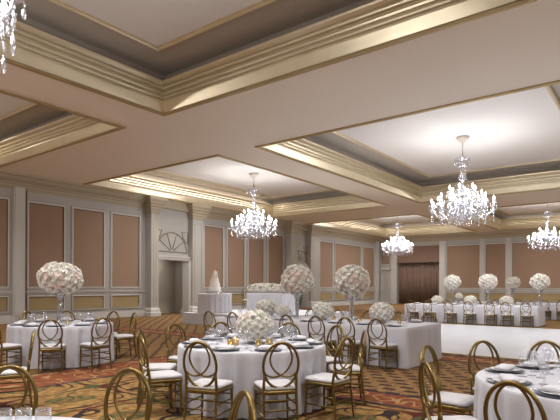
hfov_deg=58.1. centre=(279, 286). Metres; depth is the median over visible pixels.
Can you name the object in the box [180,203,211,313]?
pilaster
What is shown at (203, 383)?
seat cushion
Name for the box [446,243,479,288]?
wall panel
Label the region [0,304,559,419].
floor
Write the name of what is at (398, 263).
wall
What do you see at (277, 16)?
ceiling
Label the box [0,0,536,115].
trim
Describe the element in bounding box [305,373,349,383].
seat cushion
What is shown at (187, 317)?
stage riser
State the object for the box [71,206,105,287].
wall panel
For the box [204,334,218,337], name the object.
napkin
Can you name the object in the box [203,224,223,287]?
wall panel
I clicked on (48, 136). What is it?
trim
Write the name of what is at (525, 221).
trim
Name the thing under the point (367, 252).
wall panel
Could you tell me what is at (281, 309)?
floral centerpiece
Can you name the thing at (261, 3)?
trim
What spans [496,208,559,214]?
trim
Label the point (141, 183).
trim
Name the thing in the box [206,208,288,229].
trim
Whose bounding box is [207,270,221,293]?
wedding cake
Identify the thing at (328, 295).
wall panel
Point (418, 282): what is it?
curtain
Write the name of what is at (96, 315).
baseboard
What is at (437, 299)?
floral centerpiece
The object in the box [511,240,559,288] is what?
wall panel
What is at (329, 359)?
seat cushion
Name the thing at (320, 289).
trim
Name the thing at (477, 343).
banquet chair
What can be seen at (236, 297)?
wall panel
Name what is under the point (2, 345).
seat cushion
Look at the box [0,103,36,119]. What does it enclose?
trim
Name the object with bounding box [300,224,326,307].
pilaster
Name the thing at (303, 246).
trim
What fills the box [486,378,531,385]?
charger
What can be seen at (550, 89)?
trim
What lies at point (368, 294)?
wall panel
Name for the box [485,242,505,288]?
wall panel
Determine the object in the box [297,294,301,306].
wall
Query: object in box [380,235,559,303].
wall
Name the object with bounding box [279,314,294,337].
banquet chair
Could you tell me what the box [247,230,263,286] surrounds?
wall panel
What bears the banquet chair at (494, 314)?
on the floor
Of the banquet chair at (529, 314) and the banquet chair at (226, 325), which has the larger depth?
the banquet chair at (529, 314)
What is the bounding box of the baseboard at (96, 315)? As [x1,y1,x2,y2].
[0,300,379,323]
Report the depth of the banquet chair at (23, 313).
11.00 m
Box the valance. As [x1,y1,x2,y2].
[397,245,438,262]
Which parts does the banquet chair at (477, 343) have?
leg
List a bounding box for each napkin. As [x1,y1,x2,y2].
[189,338,198,341]
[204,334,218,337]
[215,344,235,348]
[227,333,237,336]
[258,345,277,348]
[292,335,305,338]
[293,342,308,346]
[306,338,315,342]
[494,363,514,369]
[498,373,519,381]
[522,360,546,365]
[541,384,559,392]
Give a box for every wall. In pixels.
[0,187,379,315]
[158,260,182,312]
[159,208,187,260]
[297,230,306,264]
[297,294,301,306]
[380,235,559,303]
[398,263,401,303]
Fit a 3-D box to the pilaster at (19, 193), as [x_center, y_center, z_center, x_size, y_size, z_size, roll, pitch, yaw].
[-10.378,-1.286,20.054,0.110,5.500,0.460,0,0,37]
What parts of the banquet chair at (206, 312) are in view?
seat frame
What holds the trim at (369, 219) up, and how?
attached to the ceiling at (277, 16)
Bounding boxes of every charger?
[212,348,238,350]
[254,348,281,351]
[485,367,524,373]
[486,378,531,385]
[515,364,553,369]
[534,389,559,397]
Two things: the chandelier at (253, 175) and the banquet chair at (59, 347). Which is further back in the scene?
the chandelier at (253, 175)
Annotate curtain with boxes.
[399,262,438,303]
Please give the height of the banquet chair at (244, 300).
0.936 m
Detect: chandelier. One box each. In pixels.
[0,0,25,71]
[229,173,277,240]
[382,216,413,256]
[428,135,496,224]
[526,203,559,251]
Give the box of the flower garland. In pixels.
[247,283,285,292]
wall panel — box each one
[0,196,9,288]
[0,295,8,312]
[27,200,65,288]
[27,294,64,311]
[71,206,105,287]
[71,294,104,309]
[110,211,140,287]
[110,294,139,308]
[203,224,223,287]
[226,227,244,287]
[230,292,244,303]
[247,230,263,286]
[267,233,283,283]
[320,240,332,287]
[320,291,332,300]
[334,242,360,284]
[334,291,360,299]
[362,246,373,287]
[362,291,373,298]
[381,248,390,264]
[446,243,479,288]
[446,291,479,299]
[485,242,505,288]
[485,292,505,300]
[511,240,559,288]
[511,292,559,301]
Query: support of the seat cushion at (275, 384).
on the banquet chair at (265, 386)
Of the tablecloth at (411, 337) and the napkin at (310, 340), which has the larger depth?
the tablecloth at (411, 337)
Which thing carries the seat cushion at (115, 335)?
on the banquet chair at (129, 336)
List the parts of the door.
moulding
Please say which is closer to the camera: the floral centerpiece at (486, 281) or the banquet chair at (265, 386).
the banquet chair at (265, 386)
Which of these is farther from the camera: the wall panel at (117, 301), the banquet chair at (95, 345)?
the wall panel at (117, 301)
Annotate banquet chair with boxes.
[0,328,21,366]
[0,331,34,407]
[0,365,37,416]
[18,311,36,320]
[37,319,65,373]
[57,310,75,319]
[79,318,111,370]
[103,367,151,419]
[107,311,119,352]
[114,312,136,358]
[136,329,176,403]
[137,334,182,417]
[165,324,186,387]
[182,341,233,419]
[203,311,226,336]
[209,321,232,334]
[227,312,237,333]
[228,390,256,419]
[241,289,246,309]
[253,341,299,419]
[278,322,300,335]
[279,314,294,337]
[304,337,354,419]
[308,316,335,355]
[326,325,344,389]
[328,330,366,405]
[331,309,344,317]
[336,317,365,364]
[367,318,397,371]
[390,311,405,320]
[406,300,418,320]
[418,361,477,419]
[419,345,473,419]
[421,312,437,322]
[423,300,435,321]
[444,301,456,323]
[463,301,475,323]
[468,340,500,414]
[483,380,546,419]
[484,302,496,325]
[500,302,513,326]
[520,302,533,327]
[527,340,559,364]
[541,300,550,319]
[556,300,559,320]
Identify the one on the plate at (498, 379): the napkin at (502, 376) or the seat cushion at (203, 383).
the napkin at (502, 376)
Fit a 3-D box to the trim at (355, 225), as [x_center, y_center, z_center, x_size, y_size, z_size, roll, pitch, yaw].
[8.706,-4.857,37.368,8.310,1.125,12.230,0,0,37]
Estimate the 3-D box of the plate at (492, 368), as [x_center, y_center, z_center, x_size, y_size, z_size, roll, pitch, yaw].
[1.998,0.741,4.482,0.250,0.016,0.248,0,0,43]
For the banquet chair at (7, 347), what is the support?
on the floor
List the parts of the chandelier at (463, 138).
lamp shade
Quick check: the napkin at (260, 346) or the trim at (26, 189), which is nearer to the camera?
the napkin at (260, 346)
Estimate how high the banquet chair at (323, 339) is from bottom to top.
0.936 m
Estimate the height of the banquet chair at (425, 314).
0.936 m
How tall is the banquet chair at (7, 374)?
0.936 m
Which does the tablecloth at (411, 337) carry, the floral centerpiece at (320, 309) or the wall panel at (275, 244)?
the floral centerpiece at (320, 309)
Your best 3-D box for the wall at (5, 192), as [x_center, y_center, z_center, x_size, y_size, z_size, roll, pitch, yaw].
[-5.380,-1.454,26.821,0.200,5.870,47.000,0,0,37]
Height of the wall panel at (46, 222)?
3.588 m
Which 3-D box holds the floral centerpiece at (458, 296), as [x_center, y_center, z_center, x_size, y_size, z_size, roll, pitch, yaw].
[7.598,0.522,21.391,0.322,0.510,0.313,0,0,12]
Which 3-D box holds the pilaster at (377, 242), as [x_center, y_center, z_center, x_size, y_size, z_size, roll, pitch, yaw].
[8.627,-1.220,44.748,0.200,5.500,0.400,0,0,37]
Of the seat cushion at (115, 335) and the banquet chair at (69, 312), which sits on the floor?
the banquet chair at (69, 312)
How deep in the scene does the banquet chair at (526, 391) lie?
3.06 m
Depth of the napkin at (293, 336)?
6.98 m
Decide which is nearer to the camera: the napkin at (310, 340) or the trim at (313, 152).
the napkin at (310, 340)
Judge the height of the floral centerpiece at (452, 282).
1.293 m
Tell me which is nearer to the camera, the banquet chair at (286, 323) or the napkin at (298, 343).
the napkin at (298, 343)
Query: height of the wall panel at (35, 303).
0.698 m
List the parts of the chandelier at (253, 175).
lamp shade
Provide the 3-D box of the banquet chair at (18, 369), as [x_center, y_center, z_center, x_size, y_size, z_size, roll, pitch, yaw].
[-1.895,1.027,3.371,0.420,0.936,0.479,0,0,-8]
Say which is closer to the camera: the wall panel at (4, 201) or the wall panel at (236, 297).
the wall panel at (4, 201)
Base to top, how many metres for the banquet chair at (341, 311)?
0.936 m
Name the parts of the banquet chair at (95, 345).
leg, leg, seat frame, leg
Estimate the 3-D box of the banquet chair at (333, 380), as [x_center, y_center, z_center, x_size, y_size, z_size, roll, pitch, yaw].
[0.578,1.036,5.810,0.479,0.936,0.420,0,0,40]
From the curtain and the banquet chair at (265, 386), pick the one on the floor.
the banquet chair at (265, 386)
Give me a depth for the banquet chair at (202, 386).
5.27 m
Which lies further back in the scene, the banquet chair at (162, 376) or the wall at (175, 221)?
the wall at (175, 221)
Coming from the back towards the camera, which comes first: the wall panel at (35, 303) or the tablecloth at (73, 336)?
the wall panel at (35, 303)
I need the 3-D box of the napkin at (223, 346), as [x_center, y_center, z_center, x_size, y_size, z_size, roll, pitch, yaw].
[-0.637,0.703,5.886,0.244,0.044,0.120,0,0,12]
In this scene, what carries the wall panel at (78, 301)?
attached to the wall at (5, 192)
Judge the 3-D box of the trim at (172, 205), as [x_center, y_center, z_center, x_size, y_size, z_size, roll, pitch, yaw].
[-5.574,-4.179,26.145,0.300,0.420,2.280,0,0,37]
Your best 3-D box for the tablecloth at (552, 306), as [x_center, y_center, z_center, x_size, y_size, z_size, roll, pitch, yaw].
[12.243,1.163,24.256,7.175,0.740,1.482,0,0,37]
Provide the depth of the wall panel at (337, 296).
39.90 m
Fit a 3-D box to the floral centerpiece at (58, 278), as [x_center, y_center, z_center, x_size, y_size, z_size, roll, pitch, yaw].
[-4.340,0.121,9.959,0.846,1.228,0.884,0,0,-39]
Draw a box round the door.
[380,267,390,303]
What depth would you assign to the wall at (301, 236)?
35.47 m
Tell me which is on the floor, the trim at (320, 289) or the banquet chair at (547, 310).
the banquet chair at (547, 310)
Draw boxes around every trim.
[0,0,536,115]
[0,90,125,166]
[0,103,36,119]
[0,170,146,208]
[0,289,379,292]
[25,189,26,318]
[48,0,276,51]
[83,154,389,217]
[155,169,331,197]
[158,261,190,311]
[159,229,187,252]
[159,255,189,260]
[163,200,188,211]
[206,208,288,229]
[255,80,559,202]
[297,246,306,261]
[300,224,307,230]
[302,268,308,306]
[308,214,477,237]
[321,228,381,243]
[332,85,559,177]
[369,219,432,223]
[380,227,559,243]
[441,324,559,363]
[444,201,559,230]
[446,289,559,290]
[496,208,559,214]
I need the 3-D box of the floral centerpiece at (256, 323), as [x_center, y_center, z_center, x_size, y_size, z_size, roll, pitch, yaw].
[-0.327,0.525,6.622,0.513,0.448,0.515,0,0,-3]
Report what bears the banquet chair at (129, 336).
on the floor
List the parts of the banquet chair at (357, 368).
seat frame, leg, leg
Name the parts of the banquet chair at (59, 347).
leg, seat frame, leg, leg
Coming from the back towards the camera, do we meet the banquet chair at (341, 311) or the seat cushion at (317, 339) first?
the banquet chair at (341, 311)
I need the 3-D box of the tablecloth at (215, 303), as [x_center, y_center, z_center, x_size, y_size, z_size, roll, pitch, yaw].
[-2.616,0.667,20.177,1.390,0.752,1.396,0,0,37]
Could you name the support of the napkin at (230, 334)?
on the plate
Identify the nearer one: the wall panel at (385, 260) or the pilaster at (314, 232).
the pilaster at (314, 232)
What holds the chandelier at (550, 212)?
hanging from the ceiling at (277, 16)
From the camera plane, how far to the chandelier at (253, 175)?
24.27 m
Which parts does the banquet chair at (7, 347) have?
leg, seat frame, leg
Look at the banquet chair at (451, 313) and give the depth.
20.60 m
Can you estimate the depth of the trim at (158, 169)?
27.70 m
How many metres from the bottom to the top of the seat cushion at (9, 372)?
0.050 m
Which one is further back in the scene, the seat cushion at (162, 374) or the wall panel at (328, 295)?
the wall panel at (328, 295)
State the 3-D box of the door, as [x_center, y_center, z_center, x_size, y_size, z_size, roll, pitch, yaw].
[9.426,-0.077,44.989,0.980,3.220,0.140,0,0,37]
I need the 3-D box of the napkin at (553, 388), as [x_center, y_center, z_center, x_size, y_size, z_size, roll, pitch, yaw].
[1.947,0.712,3.500,0.244,0.044,0.120,0,0,42]
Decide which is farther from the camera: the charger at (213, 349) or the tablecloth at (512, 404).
the charger at (213, 349)
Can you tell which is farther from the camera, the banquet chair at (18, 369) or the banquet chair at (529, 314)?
the banquet chair at (529, 314)
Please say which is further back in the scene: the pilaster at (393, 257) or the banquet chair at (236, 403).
the pilaster at (393, 257)
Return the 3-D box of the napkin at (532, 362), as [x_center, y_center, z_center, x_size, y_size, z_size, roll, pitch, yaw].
[2.373,0.713,4.702,0.244,0.044,0.120,0,0,-16]
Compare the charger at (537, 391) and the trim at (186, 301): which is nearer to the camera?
the charger at (537, 391)
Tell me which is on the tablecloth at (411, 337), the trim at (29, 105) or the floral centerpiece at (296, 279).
the floral centerpiece at (296, 279)
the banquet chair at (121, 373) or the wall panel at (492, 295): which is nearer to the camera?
the banquet chair at (121, 373)
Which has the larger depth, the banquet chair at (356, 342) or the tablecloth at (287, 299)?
the tablecloth at (287, 299)
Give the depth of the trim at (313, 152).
22.27 m
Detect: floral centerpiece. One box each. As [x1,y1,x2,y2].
[36,261,83,322]
[235,310,274,343]
[255,299,276,316]
[274,304,289,314]
[280,264,313,318]
[312,302,333,319]
[332,264,370,320]
[369,302,394,322]
[431,295,443,302]
[444,274,460,302]
[455,293,462,302]
[464,295,476,303]
[478,274,497,304]
[499,296,513,305]
[505,276,520,297]
[529,273,550,306]
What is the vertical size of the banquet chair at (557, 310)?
0.936 m
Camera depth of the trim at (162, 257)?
26.14 m
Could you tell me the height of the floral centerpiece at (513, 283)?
1.288 m
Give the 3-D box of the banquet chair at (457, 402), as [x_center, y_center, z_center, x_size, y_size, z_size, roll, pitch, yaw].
[1.607,1.039,4.788,0.479,0.936,0.420,0,0,41]
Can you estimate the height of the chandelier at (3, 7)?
3.250 m
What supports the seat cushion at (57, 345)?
on the banquet chair at (59, 347)
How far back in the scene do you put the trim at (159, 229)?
26.30 m
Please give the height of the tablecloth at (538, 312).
0.740 m
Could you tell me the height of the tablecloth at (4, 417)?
0.740 m
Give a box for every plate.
[490,367,519,371]
[492,377,525,382]
[520,363,548,367]
[540,390,559,395]
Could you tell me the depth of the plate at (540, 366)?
4.68 m
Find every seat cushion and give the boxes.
[0,343,21,348]
[0,367,26,375]
[40,343,65,348]
[80,341,108,346]
[114,334,133,337]
[142,363,176,370]
[144,370,181,379]
[168,355,176,360]
[187,378,232,389]
[206,330,226,332]
[254,379,294,390]
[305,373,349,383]
[314,338,334,341]
[326,356,340,362]
[329,364,359,371]
[339,340,363,344]
[370,342,397,347]
[425,415,477,419]
[428,391,473,406]
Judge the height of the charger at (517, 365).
0.014 m
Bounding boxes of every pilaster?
[12,187,25,322]
[144,195,168,316]
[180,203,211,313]
[285,220,303,307]
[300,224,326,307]
[375,241,378,302]
[391,244,396,303]
[439,241,445,303]
[480,239,484,300]
[506,238,510,296]
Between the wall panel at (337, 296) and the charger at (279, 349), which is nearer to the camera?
the charger at (279, 349)
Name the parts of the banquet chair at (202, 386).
leg, leg, seat frame, leg, leg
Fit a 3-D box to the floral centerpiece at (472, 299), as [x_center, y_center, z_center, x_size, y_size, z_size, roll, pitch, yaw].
[7.995,0.577,21.154,0.531,0.401,0.533,0,0,-26]
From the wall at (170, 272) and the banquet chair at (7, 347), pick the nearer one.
the banquet chair at (7, 347)
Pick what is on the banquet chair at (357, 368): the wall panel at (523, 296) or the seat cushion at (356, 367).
the seat cushion at (356, 367)
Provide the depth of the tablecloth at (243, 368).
5.78 m
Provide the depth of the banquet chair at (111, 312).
11.23 m
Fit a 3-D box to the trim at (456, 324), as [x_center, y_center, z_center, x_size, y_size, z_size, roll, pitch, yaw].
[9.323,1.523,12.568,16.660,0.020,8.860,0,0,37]
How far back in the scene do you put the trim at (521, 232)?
40.08 m
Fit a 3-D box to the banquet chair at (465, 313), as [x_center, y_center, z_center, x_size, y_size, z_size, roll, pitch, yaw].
[7.606,1.060,20.216,0.420,0.936,0.479,0,0,37]
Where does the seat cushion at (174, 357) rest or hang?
on the banquet chair at (172, 359)
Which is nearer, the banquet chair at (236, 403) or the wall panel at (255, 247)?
the banquet chair at (236, 403)
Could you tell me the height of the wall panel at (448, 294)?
0.698 m
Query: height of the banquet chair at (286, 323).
0.936 m
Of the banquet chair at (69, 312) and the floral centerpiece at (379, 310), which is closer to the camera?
the floral centerpiece at (379, 310)
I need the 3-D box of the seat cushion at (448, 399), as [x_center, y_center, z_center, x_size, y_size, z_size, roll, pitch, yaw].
[1.630,1.061,4.769,0.410,0.050,0.410,0,0,41]
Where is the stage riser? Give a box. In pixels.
[182,309,348,324]
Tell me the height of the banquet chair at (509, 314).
0.936 m
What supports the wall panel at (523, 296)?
attached to the wall at (514, 239)
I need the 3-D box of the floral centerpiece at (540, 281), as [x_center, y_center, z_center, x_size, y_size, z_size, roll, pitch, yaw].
[10.078,0.137,19.552,0.744,1.296,0.755,0,0,33]
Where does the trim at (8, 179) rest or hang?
attached to the wall at (5, 192)
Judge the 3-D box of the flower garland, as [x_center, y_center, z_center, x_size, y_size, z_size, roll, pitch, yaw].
[-0.540,0.054,21.274,2.152,0.420,0.518,0,0,37]
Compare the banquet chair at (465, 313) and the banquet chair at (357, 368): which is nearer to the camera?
the banquet chair at (357, 368)
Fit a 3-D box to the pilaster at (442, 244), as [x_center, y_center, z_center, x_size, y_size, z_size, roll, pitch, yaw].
[13.498,-1.103,41.873,0.530,5.300,0.130,0,0,37]
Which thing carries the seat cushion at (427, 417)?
on the banquet chair at (436, 391)
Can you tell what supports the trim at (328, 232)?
attached to the wall at (5, 192)
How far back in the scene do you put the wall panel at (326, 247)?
38.24 m
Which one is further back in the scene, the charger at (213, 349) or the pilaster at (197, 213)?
the pilaster at (197, 213)
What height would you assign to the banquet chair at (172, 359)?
0.936 m
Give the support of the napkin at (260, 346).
on the plate
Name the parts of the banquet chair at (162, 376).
leg, leg, seat frame, leg, leg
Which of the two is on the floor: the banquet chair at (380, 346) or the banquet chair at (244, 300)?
the banquet chair at (380, 346)
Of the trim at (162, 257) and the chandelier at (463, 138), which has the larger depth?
the trim at (162, 257)
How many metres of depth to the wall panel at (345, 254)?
40.50 m
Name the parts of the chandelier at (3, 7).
bulb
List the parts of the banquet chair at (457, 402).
seat frame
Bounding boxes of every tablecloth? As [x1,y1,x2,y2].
[0,416,89,419]
[5,320,113,368]
[176,337,326,418]
[198,293,231,312]
[211,315,441,368]
[247,293,294,311]
[404,303,545,326]
[455,301,559,319]
[473,364,559,419]
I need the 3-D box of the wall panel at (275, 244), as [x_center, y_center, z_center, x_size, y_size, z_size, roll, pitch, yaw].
[-0.288,-1.670,33.250,0.050,3.588,1.766,0,0,37]
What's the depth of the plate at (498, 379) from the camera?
3.96 m
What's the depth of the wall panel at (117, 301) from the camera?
24.00 m
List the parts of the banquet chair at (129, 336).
seat frame, leg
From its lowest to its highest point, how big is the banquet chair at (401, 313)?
0.936 m
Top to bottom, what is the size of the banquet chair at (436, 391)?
0.936 m
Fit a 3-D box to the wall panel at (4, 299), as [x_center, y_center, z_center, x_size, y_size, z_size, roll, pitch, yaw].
[-11.662,0.690,18.438,0.050,0.698,3.416,0,0,37]
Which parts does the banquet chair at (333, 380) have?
leg, leg, seat frame, leg, leg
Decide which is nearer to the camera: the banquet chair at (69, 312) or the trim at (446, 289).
the banquet chair at (69, 312)
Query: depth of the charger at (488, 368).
4.42 m
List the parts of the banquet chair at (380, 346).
leg, leg, seat frame, leg, leg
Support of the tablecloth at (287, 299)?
on the stage riser
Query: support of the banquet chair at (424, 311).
on the floor
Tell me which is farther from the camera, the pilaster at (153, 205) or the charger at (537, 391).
the pilaster at (153, 205)
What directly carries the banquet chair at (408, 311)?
on the floor
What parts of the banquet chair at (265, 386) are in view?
leg, leg, seat frame, leg, leg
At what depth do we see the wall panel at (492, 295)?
39.42 m
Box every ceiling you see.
[0,0,559,224]
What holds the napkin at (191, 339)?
on the plate
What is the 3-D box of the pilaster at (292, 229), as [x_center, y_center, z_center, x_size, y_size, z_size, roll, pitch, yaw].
[0.660,-1.433,34.406,1.430,5.870,1.370,0,0,37]
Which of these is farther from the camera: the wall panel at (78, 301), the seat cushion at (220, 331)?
the wall panel at (78, 301)
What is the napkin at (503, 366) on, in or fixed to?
on the plate at (492, 368)
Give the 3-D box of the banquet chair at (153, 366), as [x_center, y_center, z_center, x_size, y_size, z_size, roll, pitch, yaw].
[-1.613,1.028,6.600,0.479,0.936,0.420,0,0,0]
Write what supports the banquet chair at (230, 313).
on the floor
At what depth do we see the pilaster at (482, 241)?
39.87 m
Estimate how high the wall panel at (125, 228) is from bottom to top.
3.588 m
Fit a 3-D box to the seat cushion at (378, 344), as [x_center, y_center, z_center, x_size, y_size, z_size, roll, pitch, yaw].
[1.877,1.062,9.170,0.410,0.050,0.410,0,0,41]
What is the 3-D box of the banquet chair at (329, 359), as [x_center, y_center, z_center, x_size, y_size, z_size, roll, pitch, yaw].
[0.660,1.036,7.317,0.479,0.936,0.420,0,0,-35]
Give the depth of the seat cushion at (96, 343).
9.01 m
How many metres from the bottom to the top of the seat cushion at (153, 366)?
0.050 m
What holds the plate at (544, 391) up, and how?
on the charger at (537, 391)
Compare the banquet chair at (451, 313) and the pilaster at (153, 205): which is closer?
the banquet chair at (451, 313)
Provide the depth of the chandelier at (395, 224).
37.34 m
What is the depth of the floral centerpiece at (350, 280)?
10.69 m
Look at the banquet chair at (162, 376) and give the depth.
5.88 m
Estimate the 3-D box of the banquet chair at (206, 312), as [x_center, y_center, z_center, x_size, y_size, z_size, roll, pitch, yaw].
[-1.497,1.028,11.722,0.420,0.936,0.479,0,0,39]
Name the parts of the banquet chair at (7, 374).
seat frame, leg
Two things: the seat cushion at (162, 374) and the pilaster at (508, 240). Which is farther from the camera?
the pilaster at (508, 240)
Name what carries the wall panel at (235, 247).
attached to the wall at (5, 192)
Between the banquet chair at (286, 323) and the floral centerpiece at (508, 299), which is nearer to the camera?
the banquet chair at (286, 323)
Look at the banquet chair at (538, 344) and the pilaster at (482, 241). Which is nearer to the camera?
the banquet chair at (538, 344)

